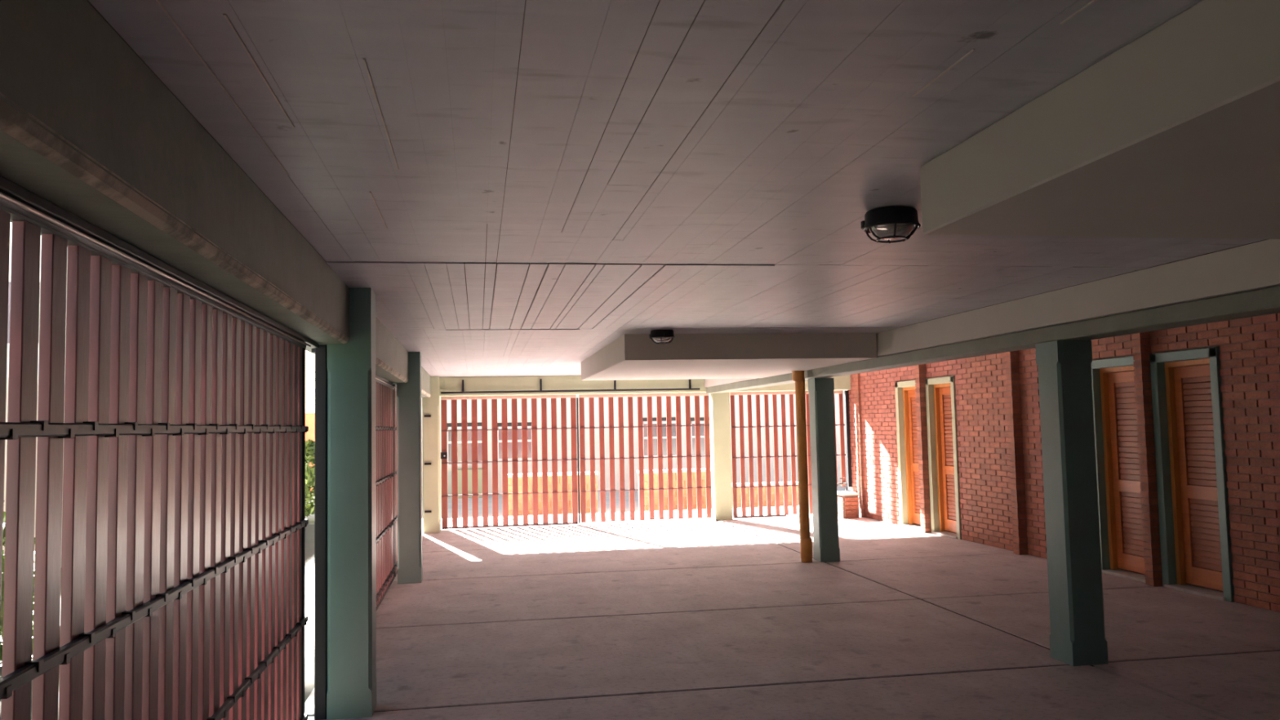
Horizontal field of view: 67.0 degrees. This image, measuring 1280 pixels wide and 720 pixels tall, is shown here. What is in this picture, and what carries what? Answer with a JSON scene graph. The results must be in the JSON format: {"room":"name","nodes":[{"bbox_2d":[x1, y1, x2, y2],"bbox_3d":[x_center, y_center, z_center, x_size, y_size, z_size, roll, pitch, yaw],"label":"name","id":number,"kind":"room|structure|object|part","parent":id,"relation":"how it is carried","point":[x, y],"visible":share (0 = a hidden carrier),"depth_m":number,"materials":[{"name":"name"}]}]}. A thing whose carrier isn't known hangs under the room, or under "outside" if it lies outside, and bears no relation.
{"room":"parking garage","nodes":[
{"label":"parking garage","id":0,"kind":"room"},
{"bbox_2d":[86,0,1279,380],"bbox_3d":[1.856,-0.396,7.097,7.980,0.533,17.700,-1,-4,-10],"label":"ceiling","id":1,"kind":"structure","parent":0,"point":[518,188],"depth_m":2.64,"materials":[{"name":"grey"}]},
{"bbox_2d":[0,0,349,344],"bbox_3d":[-1.381,-0.405,3.070,0.302,0.318,4.619,-1,-4,-10],"label":"beam","id":2,"kind":"structure","parent":1,"relation":"attached to","point":[87,128],"depth_m":2.08,"materials":[{"name":"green paint"}]},
{"bbox_2d":[0,175,319,348],"bbox_3d":[-1.426,-0.235,3.041,0.090,0.024,4.580,-1,-4,-10],"label":"overhead track","id":3,"kind":"object","parent":2,"relation":"attached to","point":[7,187],"visible":0.47,"depth_m":2.37,"materials":[{"name":"black metal"}]},
{"bbox_2d":[0,191,311,719],"bbox_3d":[-1.361,0.760,2.834,0.060,1.990,4.290,-1,-4,-10],"label":"gate","id":4,"kind":"object","parent":3,"relation":"hanging from","point":[180,523],"visible":1,"depth_m":2.53,"materials":[{"name":"red metal"}]},
{"bbox_3d":[-1.384,-0.220,2.869,0.045,0.030,4.230,-1,-4,-10],"label":"rail","id":5,"kind":"part","parent":4,"relation":"part of","materials":[{"name":"black metal"}]},
{"bbox_2d":[305,316,408,382],"bbox_3d":[-2.162,-0.075,7.739,0.302,0.318,4.368,-1,-4,-10],"label":"beam","id":6,"kind":"structure","parent":1,"relation":"attached to","point":[391,357],"depth_m":7.98,"materials":[{"name":"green paint"}]},
{"bbox_2d":[311,348,392,385],"bbox_3d":[-2.208,0.094,7.714,0.090,0.024,4.320,-1,-4,-10],"label":"overhead track","id":7,"kind":"object","parent":6,"relation":"attached to","point":[377,376],"visible":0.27,"depth_m":8.70,"materials":[{"name":"black metal"}]},
{"bbox_2d":[375,377,395,610],"bbox_3d":[-2.211,1.118,7.911,0.060,1.990,4.550,-1,-4,-10],"label":"gate","id":8,"kind":"object","parent":7,"relation":"hanging from","point":[384,392],"visible":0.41,"depth_m":9.12,"materials":[{"name":"red metal"}]},
{"bbox_3d":[-2.234,0.138,7.946,0.045,0.030,4.490,-1,-4,-10],"label":"rail","id":9,"kind":"part","parent":8,"relation":"part of","materials":[{"name":"black metal"}]},
{"bbox_3d":[-2.194,2.096,7.814,0.042,0.025,4.490,-1,-4,-10],"label":"rail","id":10,"kind":"part","parent":8,"relation":"part of","materials":[{"name":"black metal"}]},
{"bbox_2d":[392,366,431,397],"bbox_3d":[-2.935,0.250,12.358,0.302,0.318,4.518,-1,-4,-10],"label":"beam","id":11,"kind":"structure","parent":1,"relation":"attached to","point":[425,377],"depth_m":13.23,"materials":[{"name":"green paint"}]},
{"bbox_2d":[648,328,675,343],"bbox_3d":[0.188,-0.196,8.196,0.217,0.113,0.218,-1,-4,-10],"label":"lamp","id":12,"kind":"object","parent":1,"relation":"attached to","point":[660,335],"visible":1,"depth_m":8.13,"materials":[{"name":"black metal"}]},
{"bbox_2d":[861,205,920,243],"bbox_3d":[0.963,-0.513,3.703,0.217,0.113,0.218,-1,-4,-10],"label":"lamp","id":13,"kind":"object","parent":1,"relation":"attached to","point":[896,222],"visible":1,"depth_m":3.64,"materials":[{"name":"black metal"}]},
{"bbox_2d":[304,515,1279,719],"bbox_3d":[1.902,2.077,6.905,8.000,0.202,17.650,-1,-4,-10],"label":"floor","id":14,"kind":"structure","parent":0,"point":[699,619],"depth_m":7.00,"materials":[{"name":"grey concrete"}]},
{"bbox_2d":[314,344,327,719],"bbox_3d":[-1.749,0.930,5.313,0.063,2.028,0.080,-1,-4,-10],"label":"gate post","id":15,"kind":"object","parent":14,"relation":"on","point":[321,353],"visible":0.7,"depth_m":5.27,"materials":[{"name":"black metal"}]},
{"bbox_2d":[326,287,376,719],"bbox_3d":[-1.614,0.775,5.423,0.235,2.346,0.250,-1,-4,-10],"label":"concrete column","id":16,"kind":"structure","parent":14,"relation":"on","point":[351,366],"depth_m":5.30,"materials":[{"name":"green paint"}]},
{"bbox_2d":[396,351,422,583],"bbox_3d":[-2.375,1.096,9.968,0.235,2.346,0.250,-1,-4,-10],"label":"concrete column","id":17,"kind":"structure","parent":14,"relation":"on","point":[409,412],"depth_m":9.85,"materials":[{"name":"green paint"}]},
{"bbox_2d":[422,376,440,533],"bbox_3d":[-3.184,1.434,14.766,0.247,2.346,0.535,-1,-4,-10],"label":"concrete column","id":18,"kind":"structure","parent":14,"relation":"on","point":[431,405],"depth_m":14.54,"materials":[{"name":"beige paint"}]},
{"bbox_2d":[709,391,733,519],"bbox_3d":[1.311,1.548,15.691,0.285,2.055,0.240,-1,-4,-10],"label":"concrete column","id":19,"kind":"structure","parent":14,"relation":"on","point":[719,403],"depth_m":15.58,"materials":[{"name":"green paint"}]},
{"bbox_2d":[439,374,851,396],"bbox_3d":[0.282,0.386,15.601,6.882,0.289,0.260,-1,-4,-10],"label":"lintel beam","id":20,"kind":"structure","parent":19,"relation":"on","point":[548,382],"depth_m":15.23,"materials":[{"name":"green paint"}]},
{"bbox_2d":[440,378,699,393],"bbox_3d":[-1.055,0.396,15.204,4.070,0.212,0.080,-1,-4,-10],"label":"track","id":21,"kind":"object","parent":20,"relation":"attached to","point":[540,380],"visible":0.86,"depth_m":15.15,"materials":[{"name":"black metal"}]},
{"bbox_2d":[440,394,580,529],"bbox_3d":[-2.016,1.575,15.087,2.144,2.044,0.130,-1,-4,-10],"label":"gate","id":22,"kind":"object","parent":21,"relation":"hanging from","point":[575,460],"visible":1,"depth_m":15.12,"materials":[{"name":"red metal"}]},
{"bbox_3d":[-2.054,0.584,15.188,2.100,0.052,0.055,-1,-4,-10],"label":"rail","id":23,"kind":"part","parent":22,"relation":"part of","materials":[{"name":"metal"}]},
{"bbox_3d":[-2.013,2.581,15.057,2.100,0.032,0.050,-1,-4,-10],"label":"rail","id":24,"kind":"part","parent":22,"relation":"part of","materials":[{"name":"white metal"}]},
{"bbox_3d":[-1.050,0.485,15.178,4.070,0.030,0.040,-1,-4,-10],"label":"rail","id":25,"kind":"part","parent":21,"relation":"part of","materials":[{"name":"black metal"}]},
{"bbox_2d":[578,392,711,522],"bbox_3d":[0.096,1.546,15.480,2.119,2.022,0.056,-1,-4,-10],"label":"gate","id":26,"kind":"object","parent":20,"relation":"hanging from","point":[668,425],"visible":0.99,"depth_m":15.47,"materials":[{"name":"red metal"}]},
{"bbox_3d":[0.073,0.564,15.546,2.115,0.052,0.055,-1,-4,-10],"label":"rail","id":27,"kind":"part","parent":26,"relation":"part of","materials":[{"name":"metal"}]},
{"bbox_2d":[729,390,852,518],"bbox_3d":[2.497,1.534,15.882,2.038,2.044,0.056,-1,-4,-10],"label":"gate","id":28,"kind":"object","parent":20,"relation":"hanging from","point":[840,393],"visible":0.72,"depth_m":15.82,"materials":[{"name":"red metal"}]},
{"bbox_3d":[1.951,2.543,15.723,0.890,0.032,0.050,-1,-4,-10],"label":"rail","id":29,"kind":"part","parent":28,"relation":"part of","materials":[{"name":"white metal"}]},
{"bbox_3d":[2.423,0.541,15.940,1.930,0.052,0.055,-1,-4,-10],"label":"rail","id":30,"kind":"part","parent":28,"relation":"part of","materials":[{"name":"metal"}]},
{"bbox_3d":[3.463,1.306,16.063,0.068,1.600,0.050,-1,-4,-10],"label":"post","id":31,"kind":"part","parent":28,"relation":"part of","materials":[{"name":"black metal"}]},
{"bbox_2d":[791,370,812,562],"bbox_3d":[1.802,1.171,10.748,0.168,2.126,0.144,-1,-4,-10],"label":"downpipe","id":32,"kind":"object","parent":14,"relation":"on","point":[806,541],"visible":0.88,"depth_m":10.70,"materials":[{"name":"metal"}]},
{"bbox_2d":[791,370,804,381],"bbox_3d":[1.770,0.175,10.813,0.144,0.128,0.144,-1,-4,-10],"label":"socket","id":33,"kind":"object","parent":32,"relation":"attached to","point":[797,375],"depth_m":10.76,"materials":[{"name":"paint"}]},
{"bbox_2d":[808,377,839,562],"bbox_3d":[2.061,1.221,10.844,0.225,2.028,0.230,-1,-4,-10],"label":"concrete column","id":34,"kind":"structure","parent":14,"relation":"on","point":[821,395],"depth_m":10.74,"materials":[{"name":"green paint"}]},
{"bbox_2d":[837,491,859,518],"bbox_3d":[3.314,2.335,15.612,0.285,0.392,0.535,-1,-4,-10],"label":"brick plinth","id":35,"kind":"object","parent":14,"relation":"on","point":[847,502],"visible":0.83,"depth_m":15.38,"materials":[{"name":"red brick"}]},
{"bbox_2d":[836,477,847,492],"bbox_3d":[3.235,2.020,15.591,0.246,0.237,0.032,1,-4,-25],"label":"water tap","id":36,"kind":"object","parent":35,"relation":"on","point":[842,478],"visible":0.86,"depth_m":15.60,"materials":[{"name":"metal"}]},
{"bbox_2d":[1035,340,1108,666],"bbox_3d":[2.765,0.896,6.205,0.241,2.028,0.245,-1,-4,-10],"label":"concrete column","id":37,"kind":"structure","parent":14,"relation":"on","point":[1077,637],"depth_m":6.11,"materials":[{"name":"green paint"}]},
{"bbox_2d":[706,285,1279,393],"bbox_3d":[2.614,-0.112,7.046,0.228,0.098,17.390,-1,-4,-10],"label":"beam","id":38,"kind":"structure","parent":37,"relation":"on","point":[1263,301],"depth_m":5.98,"materials":[{"name":"paint"}]},
{"bbox_2d":[704,239,1279,387],"bbox_3d":[2.604,-0.271,7.056,0.280,0.217,17.390,-1,-4,-10],"label":"beam","id":39,"kind":"structure","parent":38,"relation":"on","point":[1256,265],"depth_m":5.62,"materials":[{"name":"paint"}]},
{"bbox_2d":[848,312,1279,612],"bbox_3d":[5.046,0.776,7.528,0.467,2.348,17.660,-1,-4,-10],"label":"wall","id":40,"kind":"structure","parent":0,"point":[1002,490],"depth_m":10.76,"materials":[{"name":"brick"}]},
{"bbox_2d":[422,506,813,529],"bbox_3d":[0.584,2.787,16.600,9.400,0.235,1.940,-1,-4,-10],"label":"paving","id":41,"kind":"structure","parent":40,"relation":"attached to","point":[790,508],"depth_m":16.48,"materials":[{"name":"grey concrete"}]},
{"bbox_2d":[894,380,921,530],"bbox_3d":[3.929,1.344,13.796,0.205,2.100,0.840,-1,-4,-10],"label":"door","id":42,"kind":"structure","parent":40,"relation":"in","point":[905,397],"depth_m":14.07,"materials":[{"name":"green paint"}]},
{"bbox_3d":[3.971,1.371,13.801,0.080,1.985,0.670,-1,-4,-10],"label":"casing","id":43,"kind":"part","parent":42,"relation":"part of","materials":[{"name":"orange wood"}]},
{"bbox_2d":[924,375,962,539],"bbox_3d":[4.087,1.278,12.851,0.205,2.100,0.800,-1,-4,-10],"label":"door","id":44,"kind":"structure","parent":40,"relation":"in","point":[940,401],"depth_m":13.05,"materials":[{"name":"green paint"}]},
{"bbox_3d":[4.130,1.305,12.856,0.080,1.985,0.630,-1,-4,-10],"label":"casing","id":45,"kind":"part","parent":44,"relation":"part of","materials":[{"name":"orange wood"}]},
{"bbox_2d":[1090,355,1146,582],"bbox_3d":[4.679,1.028,9.314,0.205,2.100,0.810,-1,-4,-10],"label":"door","id":46,"kind":"structure","parent":40,"relation":"in","point":[1115,423],"depth_m":9.50,"materials":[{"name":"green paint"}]},
{"bbox_3d":[4.721,1.055,9.319,0.080,1.985,0.640,-1,-4,-10],"label":"casing","id":47,"kind":"part","parent":46,"relation":"part of","materials":[{"name":"orange wood"}]},
{"bbox_2d":[1149,346,1235,602],"bbox_3d":[4.832,0.964,8.399,0.205,2.100,0.810,-1,-4,-10],"label":"door","id":48,"kind":"structure","parent":40,"relation":"in","point":[1193,508],"depth_m":8.52,"materials":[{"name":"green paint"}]},
{"bbox_3d":[4.875,0.991,8.404,0.080,1.985,0.640,-1,-4,-10],"label":"casing","id":49,"kind":"part","parent":48,"relation":"part of","materials":[{"name":"orange wood"}]},
{"label":"outside","id":50,"kind":"structure","parent":0,"visible":0},
{"bbox_2d":[305,483,852,524],"bbox_3d":[-3.256,3.163,19.559,60.000,0.040,80.000,-1,-4,-10],"label":"paving","id":51,"kind":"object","parent":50,"point":[311,519],"visible":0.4,"depth_m":21.88,"materials":[{"name":"grey concrete"}]},
{"bbox_2d":[0,511,35,662],"bbox_3d":[-4.755,1.631,6.719,1.277,1.370,1.800,-1,-4,-10],"label":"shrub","id":52,"kind":"object","parent":51,"relation":"on","point":[4,513],"visible":0.07,"depth_m":6.73,"materials":[{"name":"green plant"}]},
{"bbox_2d":[2,377,64,573],"bbox_3d":[-5.841,0.949,4.037,0.200,2.410,22.000,-1,-4,-10],"label":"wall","id":53,"kind":"structure","parent":51,"relation":"on","point":[6,398],"depth_m":10.42,"materials":[{"name":"white paint"}]},
{"bbox_2d":[0,524,315,719],"bbox_3d":[-3.862,2.110,4.998,4.000,0.220,23.400,-1,-4,-10],"label":"trim","id":54,"kind":"structure","parent":53,"relation":"attached to","point":[309,529],"depth_m":8.21,"materials":[{"name":"pale concrete"}]},
{"bbox_2d":[6,222,67,381],"bbox_3d":[-13.916,-0.218,24.874,9.200,7.860,5.900,-1,-4,-10],"label":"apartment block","id":55,"kind":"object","parent":51,"relation":"on","point":[11,223],"visible":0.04,"depth_m":22.12,"materials":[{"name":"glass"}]},
{"bbox_2d":[305,438,315,516],"bbox_3d":[-6.631,2.363,19.036,2.231,1.633,2.465,-1,-4,-10],"label":"shrub","id":56,"kind":"object","parent":51,"relation":"on","point":[309,445],"visible":0.12,"depth_m":18.64,"materials":[{"name":"green plant"}]},
{"bbox_2d":[305,408,315,491],"bbox_3d":[-11.215,2.742,29.488,6.000,2.460,2.300,-1,-4,-10],"label":"building","id":57,"kind":"structure","parent":51,"relation":"on","point":[309,412],"depth_m":28.71,"materials":[{"name":"yellow paint"}]},
{"bbox_2d":[421,390,847,497],"bbox_3d":[1.066,1.588,26.339,17.800,3.830,1.500,-1,-4,-10],"label":"house","id":58,"kind":"structure","parent":51,"relation":"on","point":[836,395],"depth_m":26.18,"materials":[{"name":"white paint"}]},
{"bbox_3d":[-4.835,1.984,25.466,0.425,0.310,0.010,-1,-4,-10],"label":"pane","id":59,"kind":"part","parent":58,"relation":"part of","materials":[{"name":"clear glass"}]},
{"bbox_3d":[-4.825,2.467,25.434,0.425,0.540,0.010,-1,-4,-10],"label":"pane","id":60,"kind":"part","parent":58,"relation":"part of","materials":[{"name":"clear glass"}]},
{"bbox_3d":[-4.377,1.979,25.543,0.425,0.310,0.010,-1,-4,-10],"label":"pane","id":61,"kind":"part","parent":58,"relation":"part of","materials":[{"name":"clear glass"}]},
{"bbox_3d":[-4.367,2.463,25.511,0.425,0.540,0.010,-1,-4,-10],"label":"pane","id":62,"kind":"part","parent":58,"relation":"part of","materials":[{"name":"clear glass"}]},
{"bbox_3d":[-3.550,1.981,25.681,0.410,0.290,0.010,-1,-4,-10],"label":"pane","id":63,"kind":"part","parent":58,"relation":"part of","materials":[{"name":"clear glass"}]},
{"bbox_3d":[-3.542,2.395,25.653,0.410,0.420,0.010,-1,-4,-10],"label":"pane","id":64,"kind":"part","parent":58,"relation":"part of","materials":[{"name":"clear glass"}]},
{"bbox_3d":[-3.107,1.977,25.756,0.410,0.290,0.010,-1,-4,-10],"label":"pane","id":65,"kind":"part","parent":58,"relation":"part of","materials":[{"name":"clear glass"}]},
{"bbox_3d":[-3.098,2.391,25.728,0.410,0.420,0.010,-1,-4,-10],"label":"pane","id":66,"kind":"part","parent":58,"relation":"part of","materials":[{"name":"clear glass"}]},
{"bbox_3d":[0.310,1.914,26.332,0.440,0.350,0.010,-1,-4,-10],"label":"pane","id":67,"kind":"part","parent":58,"relation":"part of","materials":[{"name":"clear glass"}]},
{"bbox_3d":[0.319,2.368,26.301,0.440,0.440,0.010,-1,-4,-10],"label":"pane","id":68,"kind":"part","parent":58,"relation":"part of","materials":[{"name":"clear glass"}]},
{"bbox_3d":[0.783,1.910,26.411,0.440,0.350,0.010,-1,-4,-10],"label":"pane","id":69,"kind":"part","parent":58,"relation":"part of","materials":[{"name":"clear glass"}]},
{"bbox_3d":[0.792,2.364,26.381,0.440,0.440,0.010,-1,-4,-10],"label":"pane","id":70,"kind":"part","parent":58,"relation":"part of","materials":[{"name":"clear glass"}]},
{"bbox_3d":[1.629,1.912,26.553,0.435,0.330,0.010,-1,-4,-10],"label":"pane","id":71,"kind":"part","parent":58,"relation":"part of","materials":[{"name":"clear glass"}]},
{"bbox_3d":[1.638,2.365,26.522,0.435,0.460,0.010,-1,-4,-10],"label":"pane","id":72,"kind":"part","parent":58,"relation":"part of","materials":[{"name":"clear glass"}]},
{"bbox_2d":[507,468,798,515],"bbox_3d":[0.274,2.625,19.283,5.960,0.850,0.280,-1,-4,-10],"label":"wall","id":73,"kind":"structure","parent":51,"relation":"on","point":[587,473],"depth_m":19.16,"materials":[{"name":"orange brick"}]},
{"bbox_3d":[-2.982,0.421,12.343,0.090,0.024,4.470,-1,-4,-10],"label":"overhead track","id":74,"kind":"object","parent":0,"visible":0},
{"bbox_2d":[394,387,397,576],"bbox_3d":[-2.951,1.430,12.333,0.060,1.990,4.400,-1,-4,-10],"label":"gate","id":75,"kind":"object","parent":74,"relation":"hanging from","point":[395,389],"visible":0.05,"depth_m":10.34,"materials":[{"name":"red metal"}]}
]}

